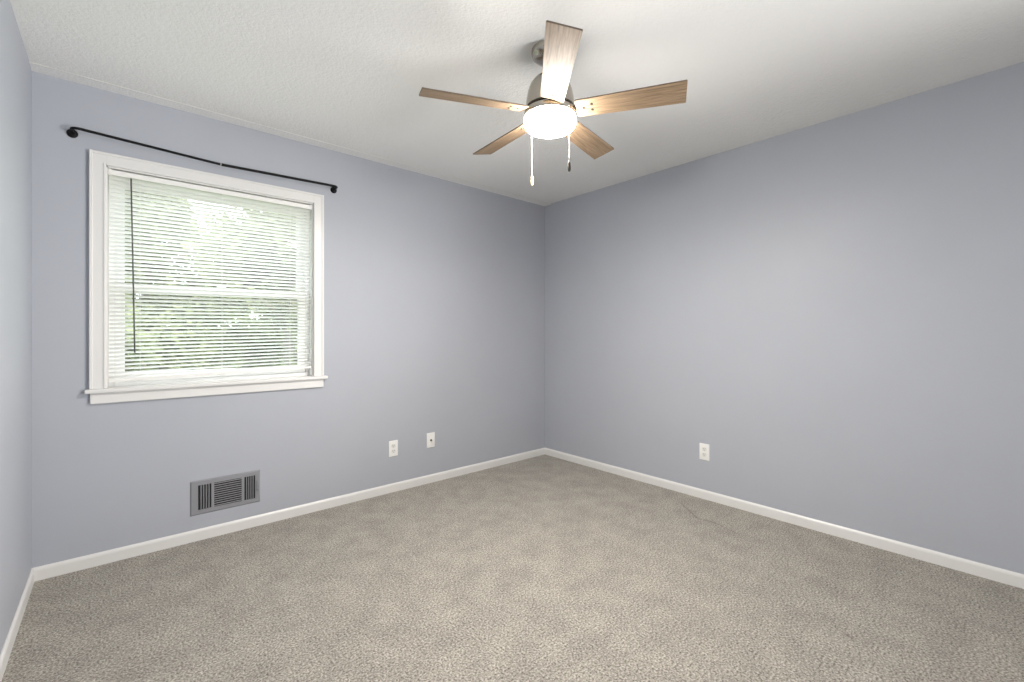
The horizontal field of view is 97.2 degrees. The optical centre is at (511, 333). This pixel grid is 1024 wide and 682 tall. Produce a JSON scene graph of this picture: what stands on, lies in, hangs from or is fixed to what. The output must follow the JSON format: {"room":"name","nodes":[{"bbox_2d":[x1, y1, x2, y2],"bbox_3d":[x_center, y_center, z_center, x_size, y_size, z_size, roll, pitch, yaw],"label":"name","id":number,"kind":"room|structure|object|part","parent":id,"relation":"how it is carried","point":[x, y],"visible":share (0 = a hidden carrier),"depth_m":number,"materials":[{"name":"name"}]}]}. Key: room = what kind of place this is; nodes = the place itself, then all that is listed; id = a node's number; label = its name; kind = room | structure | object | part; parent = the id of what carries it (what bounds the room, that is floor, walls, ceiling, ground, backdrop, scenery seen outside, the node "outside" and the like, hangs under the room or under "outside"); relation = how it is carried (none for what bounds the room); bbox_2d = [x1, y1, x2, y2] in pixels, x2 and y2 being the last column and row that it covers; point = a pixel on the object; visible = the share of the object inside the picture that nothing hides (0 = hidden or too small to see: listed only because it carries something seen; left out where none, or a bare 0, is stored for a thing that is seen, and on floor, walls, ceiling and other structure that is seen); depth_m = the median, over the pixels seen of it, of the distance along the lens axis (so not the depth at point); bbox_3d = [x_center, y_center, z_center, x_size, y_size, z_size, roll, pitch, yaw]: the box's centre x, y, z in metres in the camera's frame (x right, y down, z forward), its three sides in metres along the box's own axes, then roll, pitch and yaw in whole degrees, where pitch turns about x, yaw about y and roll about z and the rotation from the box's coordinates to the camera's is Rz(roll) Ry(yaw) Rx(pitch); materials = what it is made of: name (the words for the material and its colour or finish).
{"room":"empty bedroom","nodes":[
{"label":"empty bedroom","id":0,"kind":"room"},
{"bbox_2d":[0,0,31,653],"bbox_3d":[-0.769,-0.042,0.301,0.150,2.448,5.100,0,0,-41],"label":"wall","id":1,"kind":"structure","parent":0,"point":[15,69],"depth_m":1.81,"materials":[{"name":"paint"}]},
{"bbox_2d":[0,569,34,681],"bbox_3d":[-0.705,1.150,0.350,0.010,0.064,4.790,0,0,-41],"label":"baseboard","id":2,"kind":"structure","parent":1,"relation":"attached to","point":[8,645],"depth_m":1.77,"materials":[{"name":"white wood"}]},
{"bbox_2d":[32,71,544,567],"bbox_3d":[-1.034,-0.042,3.358,3.478,2.448,0.150,0,0,-41],"label":"wall","id":3,"kind":"structure","parent":0,"point":[434,288],"depth_m":2.99,"materials":[{"name":"paint"}]},
{"bbox_2d":[66,127,337,192],"bbox_3d":[-1.678,-0.992,2.639,1.327,0.056,0.084,0,0,-41],"label":"curtain rod","id":4,"kind":"object","parent":3,"relation":"attached to","point":[71,132],"visible":1,"depth_m":2.50,"materials":[{"name":"black metal"}]},
{"bbox_2d":[84,149,327,403],"bbox_3d":[-1.748,-0.288,2.716,1.191,1.288,0.196,0,0,-41],"label":"window","id":5,"kind":"structure","parent":3,"relation":"in","point":[101,391],"depth_m":2.50,"materials":[{"name":"white wood"}]},
{"bbox_3d":[-1.782,-0.534,2.751,0.961,0.597,0.030,0,0,-41],"label":"sash","id":6,"kind":"part","parent":5,"relation":"part of","materials":[{"name":"white plastic"}]},
{"bbox_3d":[-1.773,-0.290,2.741,1.011,1.141,0.085,0,0,-41],"label":"frame","id":7,"kind":"part","parent":5,"relation":"part of","materials":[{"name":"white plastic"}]},
{"bbox_3d":[-1.758,-0.007,2.724,0.961,0.531,0.030,0,0,-41],"label":"sash","id":8,"kind":"part","parent":5,"relation":"part of","materials":[{"name":"white plastic"}]},
{"bbox_2d":[108,168,311,381],"bbox_3d":[-1.718,-0.303,2.679,1.009,1.110,0.043,0,0,-41],"label":"mini blind","id":9,"kind":"object","parent":5,"relation":"attached to","point":[131,178],"visible":1,"depth_m":2.63,"materials":[{"name":"white plastic"}]},
{"bbox_3d":[-1.721,0.232,2.681,1.003,0.038,0.024,0,0,-41],"label":"rail","id":10,"kind":"part","parent":9,"relation":"part of","materials":[{"name":"white plastic"}]},
{"bbox_3d":[-1.721,-0.299,2.681,0.001,1.058,0.026,0,0,-41],"label":"ladder cord","id":11,"kind":"part","parent":9,"relation":"part of","materials":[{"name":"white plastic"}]},
{"bbox_3d":[-1.440,-0.303,2.928,0.001,1.049,0.026,0,0,-41],"label":"ladder cord","id":12,"kind":"part","parent":9,"relation":"part of","materials":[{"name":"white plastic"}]},
{"bbox_2d":[190,470,259,516],"bbox_3d":[-1.689,0.938,2.674,0.355,0.197,0.016,0,0,-41],"label":"air vent","id":13,"kind":"object","parent":3,"relation":"in","point":[228,491],"visible":1,"depth_m":2.67,"materials":[{"name":"grey metal"}]},
{"bbox_2d":[32,448,544,580],"bbox_3d":[-0.981,1.150,3.298,3.478,0.064,0.010,0,0,-41],"label":"baseboard","id":14,"kind":"structure","parent":3,"relation":"attached to","point":[100,558],"depth_m":2.73,"materials":[{"name":"white wood"}]},
{"bbox_2d":[29,62,550,205],"bbox_3d":[-0.955,-1.261,3.268,3.478,0.010,0.090,0,0,-41],"label":"trim","id":15,"kind":"structure","parent":3,"relation":"attached to","point":[42,69],"depth_m":2.70,"materials":[{"name":"white wood"}]},
{"bbox_2d":[389,440,397,456],"bbox_3d":[-0.888,0.857,3.381,0.073,0.118,0.008,0,0,-41],"label":"wall outlet","id":16,"kind":"object","parent":3,"relation":"attached to","point":[393,445],"visible":1,"depth_m":3.38,"materials":[{"name":"white plastic"}]},
{"bbox_2d":[427,432,434,447],"bbox_3d":[-0.643,0.844,3.590,0.073,0.118,0.016,0,0,-41],"label":"cable jack","id":17,"kind":"object","parent":3,"relation":"attached to","point":[430,436],"visible":1,"depth_m":3.59,"materials":[{"name":"white plastic"}]},
{"bbox_2d":[1,455,1023,681],"bbox_3d":[0.596,1.242,1.496,3.778,0.120,5.100,0,0,-41],"label":"floor","id":18,"kind":"structure","parent":0,"point":[542,568],"depth_m":1.99,"materials":[{"name":"carpet"}]},
{"bbox_2d":[10,0,1023,203],"bbox_3d":[0.596,-1.326,1.496,3.778,0.120,5.100,0,0,-41],"label":"ceiling","id":19,"kind":"structure","parent":0,"point":[350,74],"depth_m":2.09,"materials":[{"name":"white paint"}]},
{"bbox_2d":[419,20,687,185],"bbox_3d":[0.160,-0.978,2.040,1.114,0.577,1.091,0,0,-41],"label":"ceiling fan","id":20,"kind":"object","parent":19,"relation":"hanging from","point":[550,109],"visible":1,"depth_m":1.91,"materials":[{"name":"weathered oak"},{"name":"brushed nickel"},{"name":"frosted glass"}]},
{"bbox_3d":[-0.158,-0.986,1.907,0.452,0.006,0.121,0,14,-18],"label":"blade","id":21,"kind":"part","parent":20,"relation":"part of","materials":[{"name":"brown wood"}]},
{"bbox_3d":[-0.032,-0.986,2.291,0.121,0.006,0.452,-17,10,-35],"label":"blade","id":22,"kind":"part","parent":20,"relation":"part of","materials":[{"name":"brown wood"}]},
{"bbox_3d":[0.169,-0.935,2.013,0.229,0.060,0.229,0,0,-41],"label":"lamp shade","id":23,"kind":"part","parent":20,"relation":"part of","materials":[{"name":"white glass"}]},
{"bbox_3d":[0.168,-0.986,1.669,0.121,0.006,0.452,14,0,0],"label":"blade","id":24,"kind":"part","parent":20,"relation":"part of","materials":[{"name":"brown wood"}]},
{"bbox_3d":[0.372,-0.986,2.290,0.121,0.006,0.452,-17,-10,35],"label":"blade","id":25,"kind":"part","parent":20,"relation":"part of","materials":[{"name":"brown wood"}]},
{"bbox_3d":[0.496,-0.986,1.906,0.452,0.006,0.121,0,-14,18],"label":"blade","id":26,"kind":"part","parent":20,"relation":"part of","materials":[{"name":"brown wood"}]},
{"bbox_2d":[545,62,1023,573],"bbox_3d":[1.961,-0.042,2.691,0.150,2.448,5.100,0,0,-41],"label":"wall","id":27,"kind":"structure","parent":0,"point":[833,308],"depth_m":2.69,"materials":[{"name":"paint"}]},
{"bbox_2d":[699,443,709,460],"bbox_3d":[1.379,0.845,3.236,0.008,0.118,0.073,0,0,-41],"label":"wall outlet","id":28,"kind":"object","parent":27,"relation":"attached to","point":[704,449],"visible":1,"depth_m":3.23,"materials":[{"name":"white plastic"}]},
{"bbox_2d":[545,448,1023,588],"bbox_3d":[1.904,1.150,2.635,0.010,0.064,4.790,0,0,-41],"label":"baseboard","id":29,"kind":"structure","parent":27,"relation":"attached to","point":[993,573],"depth_m":2.68,"materials":[{"name":"white wood"}]},
{"label":"outside","id":30,"kind":"structure","parent":0,"visible":0},
{"bbox_3d":[-144.591,4.282,210.247,380.000,0.200,499.400,0,0,-41],"label":"lawn","id":31,"kind":"structure","parent":30,"visible":0},
{"bbox_2d":[114,294,162,386],"bbox_3d":[-7.456,0.039,6.211,3.387,8.295,3.780,0,0,30],"label":"tree","id":32,"kind":"object","parent":31,"relation":"on","point":[125,294],"visible":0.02,"depth_m":6.86,"materials":[{"name":"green plant"}]},
{"bbox_2d":[125,190,254,370],"bbox_3d":[-9.320,-0.209,11.933,4.527,8.791,4.761,0,0,-41],"label":"tree","id":33,"kind":"object","parent":31,"relation":"on","point":[125,190],"visible":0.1,"depth_m":11.36,"materials":[{"name":"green plant"}]},
{"bbox_2d":[163,211,296,369],"bbox_3d":[-11.210,-0.557,19.132,6.825,9.487,5.621,0,0,-29],"label":"tree","id":34,"kind":"object","parent":31,"relation":"on","point":[216,211],"visible":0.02,"depth_m":18.17,"materials":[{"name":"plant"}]},
{"bbox_2d":[181,207,296,367],"bbox_3d":[-4.519,0.600,9.372,3.760,7.175,2.967,0,0,-18],"label":"tree","id":35,"kind":"object","parent":31,"relation":"on","point":[234,207],"visible":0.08,"depth_m":8.78,"materials":[{"name":"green plant"}]}
]}

